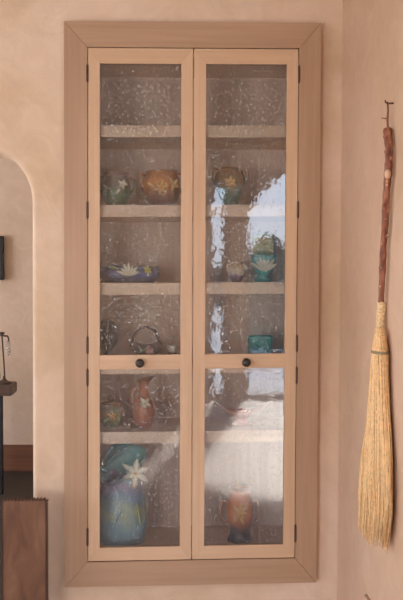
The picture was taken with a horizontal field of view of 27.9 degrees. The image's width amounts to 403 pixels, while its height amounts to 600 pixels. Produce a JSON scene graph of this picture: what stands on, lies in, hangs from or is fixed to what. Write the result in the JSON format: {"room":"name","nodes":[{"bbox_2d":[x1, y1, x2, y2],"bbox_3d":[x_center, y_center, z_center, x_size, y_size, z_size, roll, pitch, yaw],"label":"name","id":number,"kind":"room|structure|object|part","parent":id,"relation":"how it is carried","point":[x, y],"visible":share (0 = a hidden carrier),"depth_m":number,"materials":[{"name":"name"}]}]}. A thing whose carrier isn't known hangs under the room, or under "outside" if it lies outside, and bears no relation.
{"room":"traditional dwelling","nodes":[
{"label":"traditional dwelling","id":0,"kind":"room"},
{"bbox_2d":[0,157,32,444],"bbox_3d":[-1.933,-0.246,6.141,5.400,3.070,0.150,0,2,-2],"label":"wall","id":1,"kind":"structure","parent":0,"point":[16,200],"depth_m":6.09,"materials":[{"name":"paint"}]},
{"bbox_2d":[0,236,3,279],"bbox_3d":[-1.829,-0.315,6.050,0.700,0.328,0.035,0,2,-2],"label":"framed panel","id":2,"kind":"object","parent":1,"relation":"attached to","point":[1,237],"visible":1,"depth_m":6.05,"materials":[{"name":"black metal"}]},
{"bbox_2d":[3,445,32,470],"bbox_3d":[-2.011,1.190,6.098,5.250,0.200,0.020,0,2,-2],"label":"baseboard","id":3,"kind":"structure","parent":1,"relation":"attached to","point":[15,457],"depth_m":6.11,"materials":[{"name":"brown wood"}]},
{"bbox_2d":[0,471,32,599],"bbox_3d":[-1.884,1.358,4.782,5.400,0.050,2.970,0,2,-2],"label":"floor","id":4,"kind":"structure","parent":0,"point":[18,484],"depth_m":5.66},
{"bbox_2d":[0,381,16,493],"bbox_3d":[-1.731,0.938,5.541,0.900,0.743,0.200,0,2,-2],"label":"side table","id":5,"kind":"object","parent":4,"relation":"on","point":[5,389],"visible":1,"depth_m":5.47,"materials":[{"name":"brown wood"}]},
{"bbox_3d":[-1.364,0.979,5.486,0.040,0.668,0.040,0,2,-2],"label":"leg","id":6,"kind":"part","parent":5,"relation":"part of","materials":[{"name":"black metal"}]},
{"bbox_2d":[0,332,11,383],"bbox_3d":[-1.348,0.395,5.516,0.116,0.356,0.108,-1,2,-41],"label":"candelabra","id":7,"kind":"object","parent":5,"relation":"on","point":[8,349],"visible":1,"depth_m":5.51,"materials":[{"name":"metal"}]},
{"bbox_3d":[-1.348,0.398,5.519,0.031,0.349,0.011,0,2,-2],"label":"stem","id":8,"kind":"part","parent":7,"relation":"part of","materials":[{"name":"metal"}]},
{"bbox_2d":[0,0,342,599],"bbox_3d":[-1.864,-0.150,3.115,5.300,3.070,0.265,0,2,-2],"label":"wall","id":9,"kind":"structure","parent":0,"point":[31,31],"depth_m":3.04,"materials":[{"name":"paint"}]},
{"bbox_2d":[64,21,320,587],"bbox_3d":[-0.040,0.019,3.183,0.951,2.112,0.374,0,2,-2],"label":"display cabinet","id":10,"kind":"object","parent":9,"relation":"attached to","point":[138,98],"visible":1,"depth_m":3.06,"materials":[{"name":"brown wood"}]},
{"bbox_2d":[100,320,118,354],"bbox_3d":[-0.371,0.155,3.186,0.096,0.153,0.097,0,2,-2],"label":"vase","id":11,"kind":"object","parent":10,"relation":"on","point":[109,334],"visible":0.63,"depth_m":3.15,"materials":[{"name":"glass"}]},
{"bbox_2d":[100,395,123,426],"bbox_3d":[-0.355,0.434,3.193,0.097,0.122,0.103,0,2,-2],"label":"pot","id":12,"kind":"object","parent":10,"relation":"on","point":[111,411],"visible":1,"depth_m":3.16,"materials":[{"name":"green ceramic"}]},
{"bbox_3d":[-0.355,0.400,3.195,0.077,0.011,0.078,0,2,-2],"label":"lid","id":13,"kind":"part","parent":12,"relation":"part of","materials":[{"name":"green ceramic"}]},
{"bbox_3d":[-0.349,0.449,3.148,0.036,0.034,0.008,0,2,-2],"label":"flower","id":14,"kind":"part","parent":12,"relation":"part of","materials":[{"name":"ceramic"}]},
{"bbox_2d":[100,170,134,204],"bbox_3d":[-0.332,-0.429,3.148,0.126,0.139,0.125,2,2,43],"label":"jardiniere","id":15,"kind":"object","parent":10,"relation":"on","point":[116,190],"visible":0.8,"depth_m":3.12,"materials":[{"name":"green ceramic"}]},
{"bbox_2d":[118,180,127,188],"bbox_3d":[-0.301,-0.443,3.111,0.037,0.039,0.008,0,2,-2],"label":"flower","id":16,"kind":"object","parent":15,"relation":"on","point":[122,184],"depth_m":3.11,"materials":[{"name":"white ceramic"}]},
{"bbox_3d":[-0.272,-0.448,3.161,0.028,0.067,0.009,0,2,-2],"label":"handle","id":17,"kind":"part","parent":15,"relation":"part of","materials":[{"name":"green ceramic"}]},
{"bbox_2d":[100,444,147,545],"bbox_3d":[-0.332,0.759,3.204,0.245,0.389,0.171,0,2,-2],"label":"vase","id":18,"kind":"object","parent":10,"relation":"on","point":[123,505],"visible":0.89,"depth_m":3.15,"materials":[{"name":"blue ceramic"}]},
{"bbox_3d":[-0.414,0.741,3.203,0.081,0.192,0.016,0,2,-2],"label":"handle","id":19,"kind":"part","parent":18,"relation":"part of","materials":[{"name":"blue ceramic"}]},
{"bbox_2d":[123,459,147,488],"bbox_3d":[-0.257,0.674,3.144,0.100,0.119,0.008,0,2,-2],"label":"flower","id":20,"kind":"object","parent":18,"relation":"on","point":[130,481],"depth_m":3.14,"materials":[{"name":"white ceramic"}]},
{"bbox_2d":[100,263,159,282],"bbox_3d":[-0.282,-0.107,3.158,0.239,0.078,0.122,0,2,-2],"label":"bowl","id":21,"kind":"object","parent":10,"relation":"on","point":[113,273],"visible":1,"depth_m":3.11,"materials":[{"name":"ceramic"}]},
{"bbox_2d":[116,263,139,275],"bbox_3d":[-0.282,-0.118,3.101,0.092,0.052,0.008,0,2,-2],"label":"flower","id":22,"kind":"object","parent":21,"relation":"on","point":[120,271],"depth_m":3.10,"materials":[{"name":"white ceramic"}]},
{"bbox_2d":[143,265,150,274],"bbox_3d":[-0.208,-0.115,3.116,0.033,0.037,0.008,0,2,-2],"label":"flower","id":23,"kind":"object","parent":21,"relation":"on","point":[146,269],"depth_m":3.11,"materials":[{"name":"yellow ceramic"}]},
{"bbox_3d":[-0.229,0.234,3.011,0.033,0.033,0.030,0,2,-2],"label":"knob","id":24,"kind":"part","parent":10,"relation":"part of","materials":[{"name":"brown metal"}]},
{"bbox_3d":[-0.228,0.025,3.030,0.386,1.911,0.022,0,2,-2],"label":"door","id":25,"kind":"part","parent":10,"relation":"part of","materials":[{"name":"brown wood"}]},
{"bbox_2d":[130,376,155,426],"bbox_3d":[-0.225,0.397,3.178,0.093,0.196,0.089,1,2,30],"label":"ewer","id":26,"kind":"object","parent":10,"relation":"on","point":[143,409],"visible":1,"depth_m":3.15,"materials":[{"name":"ceramic"}]},
{"bbox_3d":[-0.259,0.374,3.178,0.038,0.079,0.009,0,2,-2],"label":"handle","id":27,"kind":"part","parent":26,"relation":"part of","materials":[{"name":"ceramic"}]},
{"bbox_2d":[139,398,150,407],"bbox_3d":[-0.218,0.403,3.141,0.047,0.051,0.008,0,2,-2],"label":"flower","id":28,"kind":"object","parent":26,"relation":"on","point":[143,402],"depth_m":3.14,"materials":[{"name":"white ceramic"}]},
{"bbox_2d":[130,326,161,353],"bbox_3d":[-0.219,0.167,3.188,0.126,0.130,0.090,0,2,-2],"label":"basket","id":29,"kind":"object","parent":10,"relation":"on","point":[137,348],"visible":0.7,"depth_m":3.17,"materials":[{"name":"ceramic"}]},
{"bbox_2d":[145,346,153,353],"bbox_3d":[-0.202,0.199,3.151,0.037,0.041,0.008,0,2,-2],"label":"flower","id":30,"kind":"object","parent":29,"relation":"on","point":[148,349],"depth_m":3.15,"materials":[{"name":"pink ceramic"}]},
{"bbox_2d":[139,169,180,204],"bbox_3d":[-0.155,-0.431,3.162,0.174,0.140,0.151,0,2,-2],"label":"jardiniere","id":31,"kind":"object","parent":10,"relation":"on","point":[160,186],"visible":0.83,"depth_m":3.11,"materials":[{"name":"orange ceramic"}]},
{"bbox_3d":[-0.228,-0.456,3.162,0.029,0.082,0.010,0,2,-2],"label":"handle","id":32,"kind":"part","parent":31,"relation":"part of","materials":[{"name":"orange ceramic"}]},
{"bbox_2d":[153,180,168,194],"bbox_3d":[-0.155,-0.430,3.093,0.059,0.062,0.008,0,2,-2],"label":"flower","id":33,"kind":"object","parent":31,"relation":"on","point":[160,187],"depth_m":3.10,"materials":[{"name":"orange ceramic"}]},
{"bbox_2d":[170,178,178,190],"bbox_3d":[-0.108,-0.442,3.109,0.046,0.053,0.008,0,2,-2],"label":"flower","id":34,"kind":"object","parent":31,"relation":"on","point":[174,186],"depth_m":3.11,"materials":[{"name":"orange ceramic"}]},
{"bbox_2d":[168,345,179,353],"bbox_3d":[-0.109,0.203,3.146,0.047,0.056,0.040,1,2,34],"label":"cup","id":35,"kind":"object","parent":10,"relation":"on","point":[172,349],"visible":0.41,"depth_m":3.13,"materials":[{"name":"beige ceramic"}]},
{"bbox_2d":[100,416,282,443],"bbox_3d":[-0.041,0.514,3.224,0.805,0.052,0.301,0,2,-2],"label":"shelf","id":36,"kind":"object","parent":10,"relation":"attached to","point":[163,429],"depth_m":3.09,"materials":[{"name":"brown wood"}]},
{"bbox_2d":[100,354,283,373],"bbox_3d":[-0.039,0.251,3.216,0.805,0.052,0.301,0,2,-2],"label":"shelf","id":37,"kind":"object","parent":10,"relation":"attached to","point":[210,370],"depth_m":3.07,"materials":[{"name":"brown wood"}]},
{"bbox_2d":[100,281,284,294],"bbox_3d":[-0.038,-0.048,3.206,0.805,0.052,0.301,0,2,-2],"label":"shelf","id":38,"kind":"object","parent":10,"relation":"attached to","point":[158,287],"depth_m":3.06,"materials":[{"name":"brown wood"}]},
{"bbox_2d":[100,205,284,221],"bbox_3d":[-0.037,-0.340,3.197,0.805,0.052,0.301,0,2,-2],"label":"shelf","id":39,"kind":"object","parent":10,"relation":"attached to","point":[108,213],"depth_m":3.05,"materials":[{"name":"brown wood"}]},
{"bbox_2d":[100,125,285,148],"bbox_3d":[-0.035,-0.637,3.188,0.805,0.052,0.301,0,2,-2],"label":"shelf","id":40,"kind":"object","parent":10,"relation":"attached to","point":[111,136],"depth_m":3.05,"materials":[{"name":"brown wood"}]},
{"bbox_3d":[-0.044,0.017,3.365,0.807,1.908,0.010,0,2,-2],"label":"panel","id":41,"kind":"part","parent":10,"relation":"part of","materials":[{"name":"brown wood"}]},
{"bbox_2d":[211,167,247,204],"bbox_3d":[0.109,-0.442,3.185,0.118,0.157,0.120,2,2,40],"label":"vase","id":42,"kind":"object","parent":10,"relation":"on","point":[229,182],"visible":0.87,"depth_m":3.15,"materials":[{"name":"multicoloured ceramic"}]},
{"bbox_3d":[0.058,-0.487,3.183,0.038,0.066,0.008,0,2,-2],"label":"handle","id":43,"kind":"part","parent":42,"relation":"part of","materials":[{"name":"brown ceramic"}]},
{"bbox_3d":[0.112,-0.453,3.128,0.048,0.054,0.008,0,2,-2],"label":"flower","id":44,"kind":"part","parent":42,"relation":"part of","materials":[{"name":"orange ceramic"}]},
{"bbox_3d":[0.163,-0.487,3.187,0.038,0.066,0.008,0,2,-2],"label":"handle","id":45,"kind":"part","parent":42,"relation":"part of","materials":[{"name":"brown ceramic"}]},
{"bbox_2d":[226,262,246,281],"bbox_3d":[0.135,-0.107,3.147,0.064,0.076,0.066,2,2,38],"label":"pot","id":46,"kind":"object","parent":10,"relation":"on","point":[236,272],"visible":0.93,"depth_m":3.13,"materials":[{"name":"beige ceramic"}]},
{"bbox_2d":[219,483,259,543],"bbox_3d":[0.149,0.843,3.207,0.121,0.216,0.118,2,2,41],"label":"urn","id":47,"kind":"object","parent":10,"relation":"on","point":[239,504],"visible":0.99,"depth_m":3.17,"materials":[{"name":"orange ceramic"}]},
{"bbox_3d":[0.087,0.837,3.206,0.036,0.092,0.007,0,2,-2],"label":"handle","id":48,"kind":"part","parent":47,"relation":"part of","materials":[{"name":"orange ceramic"}]},
{"bbox_2d":[233,503,247,519],"bbox_3d":[0.153,0.822,3.155,0.059,0.067,0.008,0,2,-2],"label":"flower","id":49,"kind":"object","parent":47,"relation":"on","point":[240,510],"depth_m":3.15,"materials":[{"name":"orange ceramic"}]},
{"bbox_3d":[0.214,0.837,3.211,0.036,0.092,0.007,0,2,-2],"label":"handle","id":50,"kind":"part","parent":47,"relation":"part of","materials":[{"name":"orange ceramic"}]},
{"bbox_2d":[215,402,268,425],"bbox_3d":[0.161,0.447,3.206,0.212,0.089,0.096,0,2,-2],"label":"bowl","id":51,"kind":"object","parent":10,"relation":"on","point":[242,415],"visible":1,"depth_m":3.18,"materials":[{"name":"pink ceramic"}]},
{"bbox_2d":[238,407,249,413],"bbox_3d":[0.164,0.435,3.165,0.055,0.036,0.008,0,2,-2],"label":"flower","id":52,"kind":"object","parent":51,"relation":"on","point":[241,411],"depth_m":3.16,"materials":[{"name":"pink ceramic"}]},
{"bbox_3d":[0.162,0.023,3.046,0.389,1.911,0.022,0,2,-2],"label":"door","id":53,"kind":"part","parent":10,"relation":"part of","materials":[{"name":"brown wood"}]},
{"bbox_3d":[0.167,0.233,3.026,0.033,0.033,0.030,0,2,-2],"label":"knob","id":54,"kind":"part","parent":10,"relation":"part of","materials":[{"name":"brown metal"}]},
{"bbox_2d":[248,335,272,352],"bbox_3d":[0.231,0.183,3.189,0.096,0.088,0.071,0,2,-2],"label":"planter","id":55,"kind":"object","parent":10,"relation":"on","point":[256,343],"visible":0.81,"depth_m":3.16,"materials":[{"name":"teal ceramic"}]},
{"bbox_2d":[252,233,273,281],"bbox_3d":[0.247,-0.173,3.276,0.085,0.196,0.068,0,2,-2],"label":"vase","id":56,"kind":"object","parent":10,"relation":"on","point":[262,243],"visible":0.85,"depth_m":3.25,"materials":[{"name":"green ceramic"}]},
{"bbox_3d":[0.248,-0.238,3.246,0.040,0.046,0.008,0,2,-2],"label":"flower","id":57,"kind":"part","parent":56,"relation":"part of","materials":[{"name":"ceramic"}]},
{"bbox_2d":[251,254,276,281],"bbox_3d":[0.240,-0.124,3.151,0.105,0.107,0.076,0,2,-2],"label":"footed bowl","id":58,"kind":"object","parent":10,"relation":"on","point":[263,265],"visible":0.98,"depth_m":3.12,"materials":[{"name":"teal ceramic"}]},
{"bbox_2d":[251,257,276,270],"bbox_3d":[0.240,-0.141,3.119,0.103,0.063,0.008,0,2,-2],"label":"flower","id":59,"kind":"object","parent":58,"relation":"on","point":[259,263],"depth_m":3.12,"materials":[{"name":"white ceramic"}]},
{"bbox_2d":[337,0,402,599],"bbox_3d":[0.680,-0.115,2.340,0.250,3.070,1.485,0,2,-2],"label":"wall","id":60,"kind":"structure","parent":0,"point":[372,30],"depth_m":2.68,"materials":[{"name":"paint"}]},
{"bbox_3d":[-0.540,1.520,-0.151,7.700,0.050,7.000,0,2,-2],"label":"floor","id":61,"kind":"structure","parent":0,"visible":0},
{"bbox_2d":[1,497,48,599],"bbox_3d":[-0.636,1.054,2.925,0.165,0.685,0.027,0,2,-2],"label":"panel","id":62,"kind":"object","parent":61,"relation":"on","point":[24,554],"visible":1,"depth_m":2.91,"materials":[{"name":"wood"}]},
{"bbox_3d":[0.545,-0.573,2.350,0.030,0.012,0.005,0,2,-2],"label":"wall hook","id":63,"kind":"object","parent":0,"visible":0},
{"bbox_2d":[358,102,392,550],"bbox_3d":[0.525,0.079,2.443,0.060,1.312,0.353,0,2,-2],"label":"broom","id":64,"kind":"object","parent":63,"relation":"hanging from","point":[375,487],"visible":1,"depth_m":2.36,"materials":[{"name":"beige plant"}]},
{"bbox_3d":[0.537,-0.244,2.372,0.028,0.510,0.091,0,2,-2],"label":"handle","id":65,"kind":"part","parent":64,"relation":"part of","materials":[{"name":"brown wood"}]}
]}

